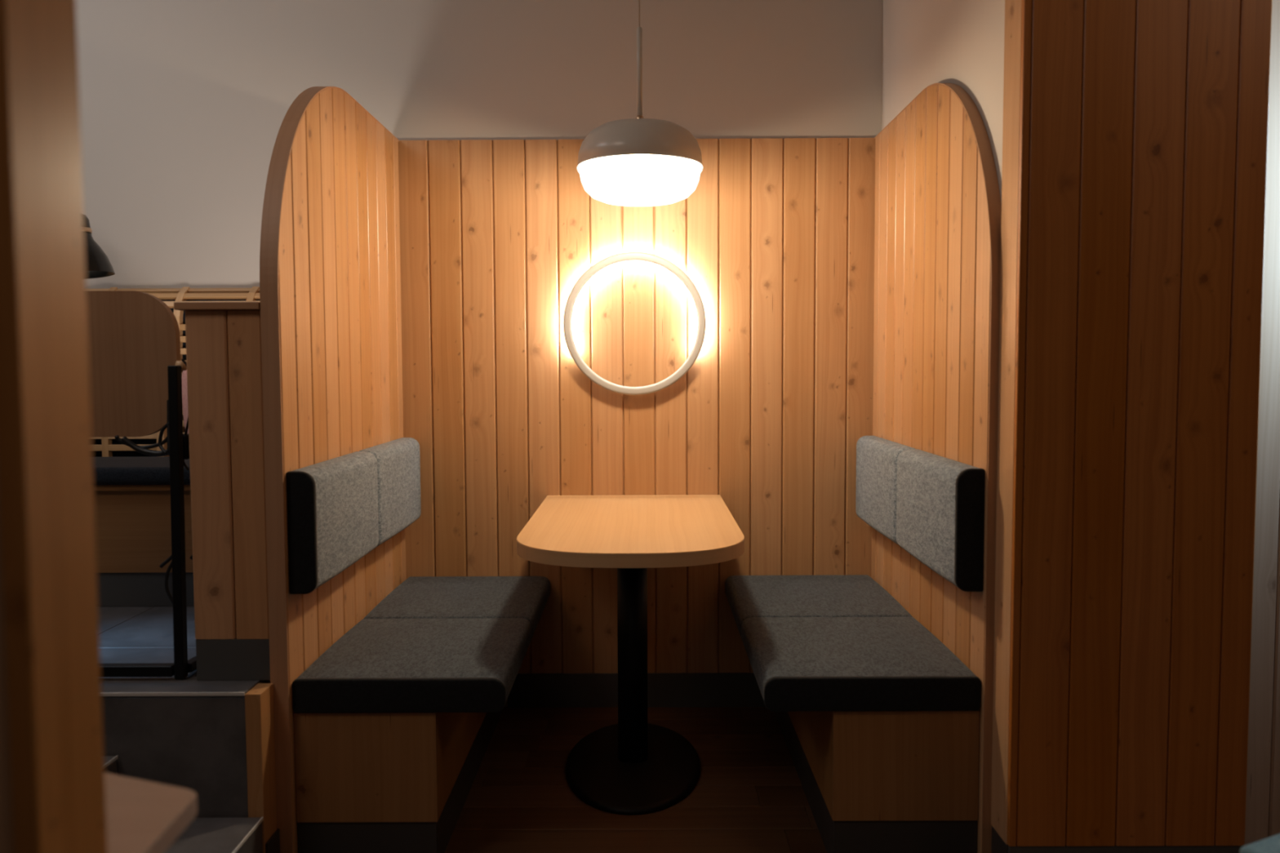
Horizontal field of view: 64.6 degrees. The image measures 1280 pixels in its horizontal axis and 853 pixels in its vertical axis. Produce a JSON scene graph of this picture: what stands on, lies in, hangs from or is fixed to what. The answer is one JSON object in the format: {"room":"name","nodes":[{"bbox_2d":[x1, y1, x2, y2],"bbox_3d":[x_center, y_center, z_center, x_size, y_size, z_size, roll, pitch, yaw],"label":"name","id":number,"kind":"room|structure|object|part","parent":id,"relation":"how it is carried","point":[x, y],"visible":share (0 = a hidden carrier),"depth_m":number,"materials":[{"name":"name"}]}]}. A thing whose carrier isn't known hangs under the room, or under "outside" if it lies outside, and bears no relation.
{"room":"cafe","nodes":[
{"label":"cafe","id":0,"kind":"room"},
{"bbox_2d":[0,0,107,852],"bbox_3d":[-0.627,-0.351,0.910,0.182,2.999,0.113,0,3,0],"label":"wooden post","id":1,"kind":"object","parent":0,"point":[52,788],"depth_m":0.91,"materials":[{"name":"brown wood"}]},
{"bbox_2d":[75,0,882,288],"bbox_3d":[0.011,-0.516,3.565,6.400,3.000,0.120,0,3,0],"label":"wall","id":2,"kind":"structure","parent":0,"point":[184,104],"depth_m":3.47,"materials":[{"name":"paint"}]},
{"bbox_2d":[83,214,115,279],"bbox_3d":[-1.894,-0.628,3.378,0.195,0.285,0.460,-3,4,-38],"label":"wall lamp","id":3,"kind":"object","parent":2,"relation":"attached to","point":[98,264],"visible":0.31,"depth_m":3.26,"materials":[{"name":"metal"}]},
{"bbox_2d":[444,706,826,852],"bbox_3d":[0.008,1.193,0.674,6.400,0.060,7.200,0,3,0],"label":"floor","id":4,"kind":"structure","parent":0,"point":[748,796],"depth_m":2.81,"materials":[{"name":"brown wood"}]},
{"bbox_2d":[104,773,197,852],"bbox_3d":[-0.829,0.789,1.274,0.605,0.680,0.458,0,3,0],"label":"table","id":5,"kind":"object","parent":4,"relation":"on","point":[143,816],"visible":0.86,"depth_m":1.19,"materials":[{"name":"brown wood"}]},
{"bbox_2d":[97,606,270,817],"bbox_3d":[-2.030,0.798,2.940,2.290,0.470,1.300,0,3,0],"label":"platform","id":6,"kind":"object","parent":4,"relation":"on","point":[189,733],"visible":0.14,"depth_m":2.29,"materials":[{"name":"stone"}]},
{"bbox_2d":[86,290,196,679],"bbox_3d":[-1.351,0.131,2.487,0.585,0.911,0.301,0,3,0],"label":"folding table","id":7,"kind":"object","parent":6,"relation":"on","point":[135,366],"visible":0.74,"depth_m":2.39,"materials":[{"name":"brown laminate"}]},
{"bbox_3d":[-1.354,0.573,2.376,0.522,0.026,0.026,0,3,0],"label":"foot rail","id":8,"kind":"part","parent":7,"relation":"part of","materials":[{"name":"black metal"}]},
{"bbox_2d":[115,358,192,604],"bbox_3d":[-1.137,0.143,2.386,0.196,0.604,0.030,0,3,0],"label":"cable bundle","id":9,"kind":"object","parent":7,"relation":"attached to","point":[144,450],"visible":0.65,"depth_m":2.38,"materials":[{"name":"black rubber"}]},
{"bbox_3d":[-1.100,0.002,2.381,0.022,0.130,0.076,-2,4,-21],"label":"hinge arm","id":10,"kind":"part","parent":7,"relation":"part of","materials":[{"name":"black metal"}]},
{"bbox_3d":[-1.076,0.225,2.357,0.030,0.733,0.026,0,3,0],"label":"leg","id":11,"kind":"part","parent":7,"relation":"part of","materials":[{"name":"black metal"}]},
{"bbox_3d":[-1.081,-0.143,2.385,0.018,0.023,0.024,0,3,0],"label":"hinge knob","id":12,"kind":"part","parent":7,"relation":"part of","materials":[{"name":"brown wood"}]},
{"bbox_3d":[-2.034,0.606,2.279,2.290,0.007,0.004,0,3,0],"label":"edge trim","id":13,"kind":"part","parent":6,"relation":"part of","materials":[{"name":"metal"}]},
{"bbox_2d":[86,286,260,606],"bbox_3d":[-1.880,0.036,3.294,2.015,1.006,0.498,0,3,0],"label":"slatted bench","id":14,"kind":"object","parent":6,"relation":"on","point":[132,522],"visible":0.06,"depth_m":3.08,"materials":[{"name":"brown wood"}]},
{"bbox_3d":[-1.880,-0.118,3.462,2.015,0.535,0.012,0,3,0],"label":"backing panel","id":15,"kind":"part","parent":14,"relation":"part of","materials":[{"name":"brown wood"}]},
{"bbox_2d":[92,456,190,484],"bbox_3d":[-1.885,0.140,3.219,2.005,0.056,0.375,0,3,0],"label":"bench cushion","id":16,"kind":"object","parent":14,"relation":"on","point":[138,470],"visible":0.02,"depth_m":3.04,"materials":[{"name":"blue fabric"}]},
{"bbox_2d":[182,369,188,433],"bbox_3d":[-1.383,-0.070,3.332,0.250,0.310,0.118,0,3,0],"label":"throw cushion","id":17,"kind":"object","parent":16,"relation":"on","point":[184,390],"visible":0.06,"depth_m":3.31,"materials":[{"name":"pink fabric"}]},
{"bbox_3d":[-1.879,0.321,3.085,2.015,0.251,0.017,0,3,0],"label":"seat panel","id":18,"kind":"part","parent":14,"relation":"part of","materials":[{"name":"brown wood"}]},
{"bbox_3d":[-1.604,-0.131,3.404,0.024,0.545,0.080,0,3,0],"label":"frame","id":19,"kind":"part","parent":14,"relation":"part of","materials":[{"name":"brown wood"}]},
{"bbox_3d":[-1.881,-0.420,3.477,2.015,0.066,0.078,0,3,0],"label":"backing panel","id":20,"kind":"part","parent":14,"relation":"part of","materials":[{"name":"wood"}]},
{"bbox_2d":[173,302,270,680],"bbox_3d":[-0.960,0.152,2.374,0.194,0.878,0.105,0,3,0],"label":"wall","id":21,"kind":"structure","parent":6,"relation":"on","point":[224,361],"depth_m":2.34,"materials":[{"name":"brown wood"}]},
{"bbox_3d":[-0.948,0.544,2.367,0.174,0.096,0.014,0,3,0],"label":"baseboard","id":22,"kind":"part","parent":21,"relation":"part of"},
{"bbox_2d":[164,817,263,852],"bbox_3d":[-1.720,0.994,2.033,1.736,0.185,0.526,0,3,0],"label":"step","id":23,"kind":"structure","parent":4,"relation":"on","point":[202,835],"depth_m":2.21,"materials":[{"name":"stone"}]},
{"bbox_2d":[103,755,118,774],"bbox_3d":[-1.882,0.822,2.164,1.412,0.142,0.246,0,3,0],"label":"step","id":24,"kind":"structure","parent":23,"relation":"on","point":[109,762],"depth_m":2.26,"materials":[{"name":"stone"}]},
{"bbox_3d":[-1.177,0.752,2.157,0.003,0.007,0.246,0,3,0],"label":"edge trim","id":25,"kind":"part","parent":24,"relation":"part of","materials":[{"name":"metal"}]},
{"bbox_3d":[-0.853,0.902,2.025,0.003,0.007,0.526,0,3,0],"label":"edge trim","id":26,"kind":"part","parent":23,"relation":"part of","materials":[{"name":"metal"}]},
{"bbox_2d":[244,683,279,852],"bbox_3d":[-0.866,0.832,2.327,0.040,0.467,0.080,0,3,0],"label":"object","id":27,"kind":"object","parent":4,"relation":"on","point":[259,700],"visible":1,"depth_m":2.29,"materials":[{"name":"brown wood"}]},
{"bbox_3d":[-0.848,1.005,2.339,0.004,0.120,0.077,0,3,0],"label":"baseboard","id":28,"kind":"part","parent":27,"relation":"part of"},
{"bbox_2d":[259,86,406,852],"bbox_3d":[-0.839,0.043,2.916,0.042,1.970,1.190,0,3,0],"label":"panel","id":29,"kind":"object","parent":4,"relation":"on","point":[331,315],"visible":0.7,"depth_m":2.61,"materials":[{"name":"brown wood"}]},
{"bbox_2d":[286,451,378,594],"bbox_3d":[-0.784,0.231,2.638,0.068,0.288,0.578,0,3,0],"label":"backrest cushion","id":30,"kind":"object","parent":29,"relation":"attached to","point":[333,522],"visible":1,"depth_m":2.46,"materials":[{"name":"grey fabric"}]},
{"bbox_3d":[-0.787,0.248,2.356,0.065,0.288,0.014,0,3,0],"label":"panel","id":31,"kind":"part","parent":30,"relation":"part of","materials":[{"name":"black fabric"}]},
{"bbox_2d":[359,437,421,546],"bbox_3d":[-0.782,0.196,3.208,0.067,0.286,0.565,0,3,0],"label":"backrest cushion","id":32,"kind":"object","parent":29,"relation":"attached to","point":[398,460],"visible":0.74,"depth_m":3.14,"materials":[{"name":"grey fabric"}]},
{"bbox_2d":[293,708,503,852],"bbox_3d":[-0.645,0.831,2.970,0.334,0.389,1.154,0,3,0],"label":"bench","id":33,"kind":"object","parent":4,"relation":"on","point":[366,782],"visible":0.53,"depth_m":2.40,"materials":[{"name":"brown wood"}]},
{"bbox_2d":[292,617,532,713],"bbox_3d":[-0.565,0.613,2.665,0.501,0.084,0.588,0,3,0],"label":"seat cushion","id":34,"kind":"object","parent":33,"relation":"on","point":[379,665],"visible":1,"depth_m":2.46,"materials":[{"name":"grey fabric"}]},
{"bbox_3d":[-0.566,0.632,2.379,0.501,0.080,0.014,0,3,0],"label":"panel","id":35,"kind":"part","parent":34,"relation":"part of","materials":[{"name":"black fabric"}]},
{"bbox_2d":[364,576,550,636],"bbox_3d":[-0.563,0.577,3.250,0.499,0.083,0.583,0,3,0],"label":"seat cushion","id":36,"kind":"object","parent":33,"relation":"on","point":[526,597],"visible":0.76,"depth_m":3.19,"materials":[{"name":"grey fabric"}]},
{"bbox_2d":[516,494,744,815],"bbox_3d":[-0.022,0.646,2.998,0.602,0.750,1.092,0,3,0],"label":"table","id":37,"kind":"object","parent":4,"relation":"on","point":[633,766],"visible":1,"depth_m":2.94,"materials":[{"name":"brown wood"}]},
{"bbox_3d":[-0.021,1.006,3.039,0.402,0.026,0.672,0,3,0],"label":"plate","id":38,"kind":"part","parent":37,"relation":"part of","materials":[{"name":"black metal"}]},
{"bbox_2d":[398,137,875,707],"bbox_3d":[-0.013,0.003,3.517,1.686,1.970,0.040,0,3,0],"label":"wood-paneled wall","id":39,"kind":"structure","parent":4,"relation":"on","point":[775,237],"depth_m":3.50,"materials":[{"name":"brown wood"}]},
{"bbox_2d":[563,251,706,395],"bbox_3d":[-0.018,-0.351,3.462,0.486,0.486,0.047,0,3,0],"label":"wall lamp","id":40,"kind":"object","parent":39,"relation":"attached to","point":[676,270],"visible":1,"depth_m":3.44,"materials":[{"name":"white paint"}]},
{"bbox_3d":[-0.003,0.927,3.558,0.926,0.120,0.010,0,3,0],"label":"baseboard","id":41,"kind":"part","parent":39,"relation":"part of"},
{"bbox_2d":[773,710,979,852],"bbox_3d":[0.629,0.826,2.966,0.344,0.389,1.154,0,3,0],"label":"bench","id":42,"kind":"object","parent":4,"relation":"on","point":[871,781],"visible":0.52,"depth_m":2.39,"materials":[{"name":"brown wood"}]},
{"bbox_2d":[724,574,912,636],"bbox_3d":[0.548,0.573,3.245,0.506,0.083,0.583,0,3,0],"label":"seat cushion","id":43,"kind":"object","parent":42,"relation":"on","point":[851,595],"visible":0.74,"depth_m":3.18,"materials":[{"name":"grey fabric"}]},
{"bbox_2d":[741,617,981,711],"bbox_3d":[0.546,0.609,2.661,0.508,0.084,0.588,0,3,0],"label":"seat cushion","id":44,"kind":"object","parent":42,"relation":"on","point":[797,664],"visible":1,"depth_m":2.45,"materials":[{"name":"grey fabric"}]},
{"bbox_3d":[0.545,0.628,2.375,0.508,0.080,0.014,0,3,0],"label":"panel","id":45,"kind":"part","parent":44,"relation":"part of","materials":[{"name":"black fabric"}]},
{"bbox_2d":[871,82,1001,852],"bbox_3d":[0.815,0.036,2.910,0.030,1.970,1.190,0,3,0],"label":"panel","id":46,"kind":"object","parent":4,"relation":"on","point":[938,207],"visible":0.68,"depth_m":2.66,"materials":[{"name":"brown wood"}]},
{"bbox_2d":[855,435,915,545],"bbox_3d":[0.767,0.189,3.202,0.067,0.286,0.565,0,3,0],"label":"backrest cushion","id":47,"kind":"object","parent":46,"relation":"attached to","point":[877,457],"visible":0.8,"depth_m":3.13,"materials":[{"name":"grey fabric"}]},
{"bbox_2d":[896,448,985,591],"bbox_3d":[0.765,0.224,2.632,0.068,0.288,0.578,0,3,0],"label":"backrest cushion","id":48,"kind":"object","parent":46,"relation":"attached to","point":[940,500],"visible":1,"depth_m":2.45,"materials":[{"name":"grey fabric"}]},
{"bbox_3d":[0.766,0.241,2.350,0.065,0.288,0.014,0,3,0],"label":"panel","id":49,"kind":"part","parent":48,"relation":"part of","materials":[{"name":"black fabric"}]},
{"bbox_2d":[1240,833,1279,852],"bbox_3d":[1.200,0.885,1.527,0.380,0.440,0.380,-2,4,-27],"label":"stool","id":50,"kind":"object","parent":4,"relation":"on","point":[1272,844],"visible":1,"depth_m":1.59,"materials":[{"name":"fabric"}]},
{"bbox_2d":[881,0,1004,205],"bbox_3d":[0.869,-0.479,2.894,0.080,3.000,1.217,0,3,0],"label":"wall","id":51,"kind":"structure","parent":0,"point":[926,42],"depth_m":2.71,"materials":[{"name":"paint"}]},
{"bbox_2d":[991,0,1272,852],"bbox_3d":[1.078,-0.439,2.227,0.526,2.999,0.116,0,3,0],"label":"wall","id":52,"kind":"structure","parent":0,"point":[1135,132],"depth_m":2.20,"materials":[{"name":"brown wood"}]},
{"bbox_3d":[0.833,0.997,2.322,0.019,0.123,0.102,0,3,0],"label":"baseboard","id":53,"kind":"part","parent":52,"relation":"part of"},
{"bbox_3d":[1.084,0.998,2.264,0.519,0.127,0.012,0,3,0],"label":"baseboard","id":54,"kind":"part","parent":52,"relation":"part of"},
{"bbox_2d":[1243,0,1279,846],"bbox_3d":[1.982,-0.457,2.454,1.950,2.999,0.091,0,3,0],"label":"wall","id":55,"kind":"structure","parent":0,"point":[1263,777],"depth_m":2.46,"materials":[{"name":"white paint"}]},
{"bbox_3d":[-0.007,-1.855,0.213,6.400,0.080,6.650,0,3,0],"label":"ceiling","id":56,"kind":"structure","parent":0,"visible":0},
{"bbox_2d":[577,0,702,206],"bbox_3d":[-0.003,-1.308,2.876,0.362,1.332,0.362,0,3,0],"label":"pendant lamp","id":57,"kind":"object","parent":56,"relation":"hanging from","point":[639,161],"visible":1,"depth_m":2.78,"materials":[{"name":"grey paint"}]},
{"bbox_3d":[-0.004,-1.544,2.861,0.005,0.812,0.005,-1,4,-15],"label":"cord","id":58,"kind":"part","parent":57,"relation":"part of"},
{"bbox_3d":[-0.001,-1.014,2.894,0.016,0.249,0.016,0,3,0],"label":"rod","id":59,"kind":"part","parent":57,"relation":"part of","materials":[{"name":"grey paint"}]},
{"bbox_3d":[0.000,-0.806,2.906,0.360,0.122,0.360,0,3,0],"label":"lamp shade","id":60,"kind":"part","parent":57,"relation":"part of","materials":[{"name":"grey paint"}]},
{"bbox_2d":[577,154,702,206],"bbox_3d":[0.000,-0.697,2.913,0.362,0.107,0.362,0,3,0],"label":"diffuser","id":61,"kind":"object","parent":57,"relation":"attached to","point":[617,180],"depth_m":2.79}
]}

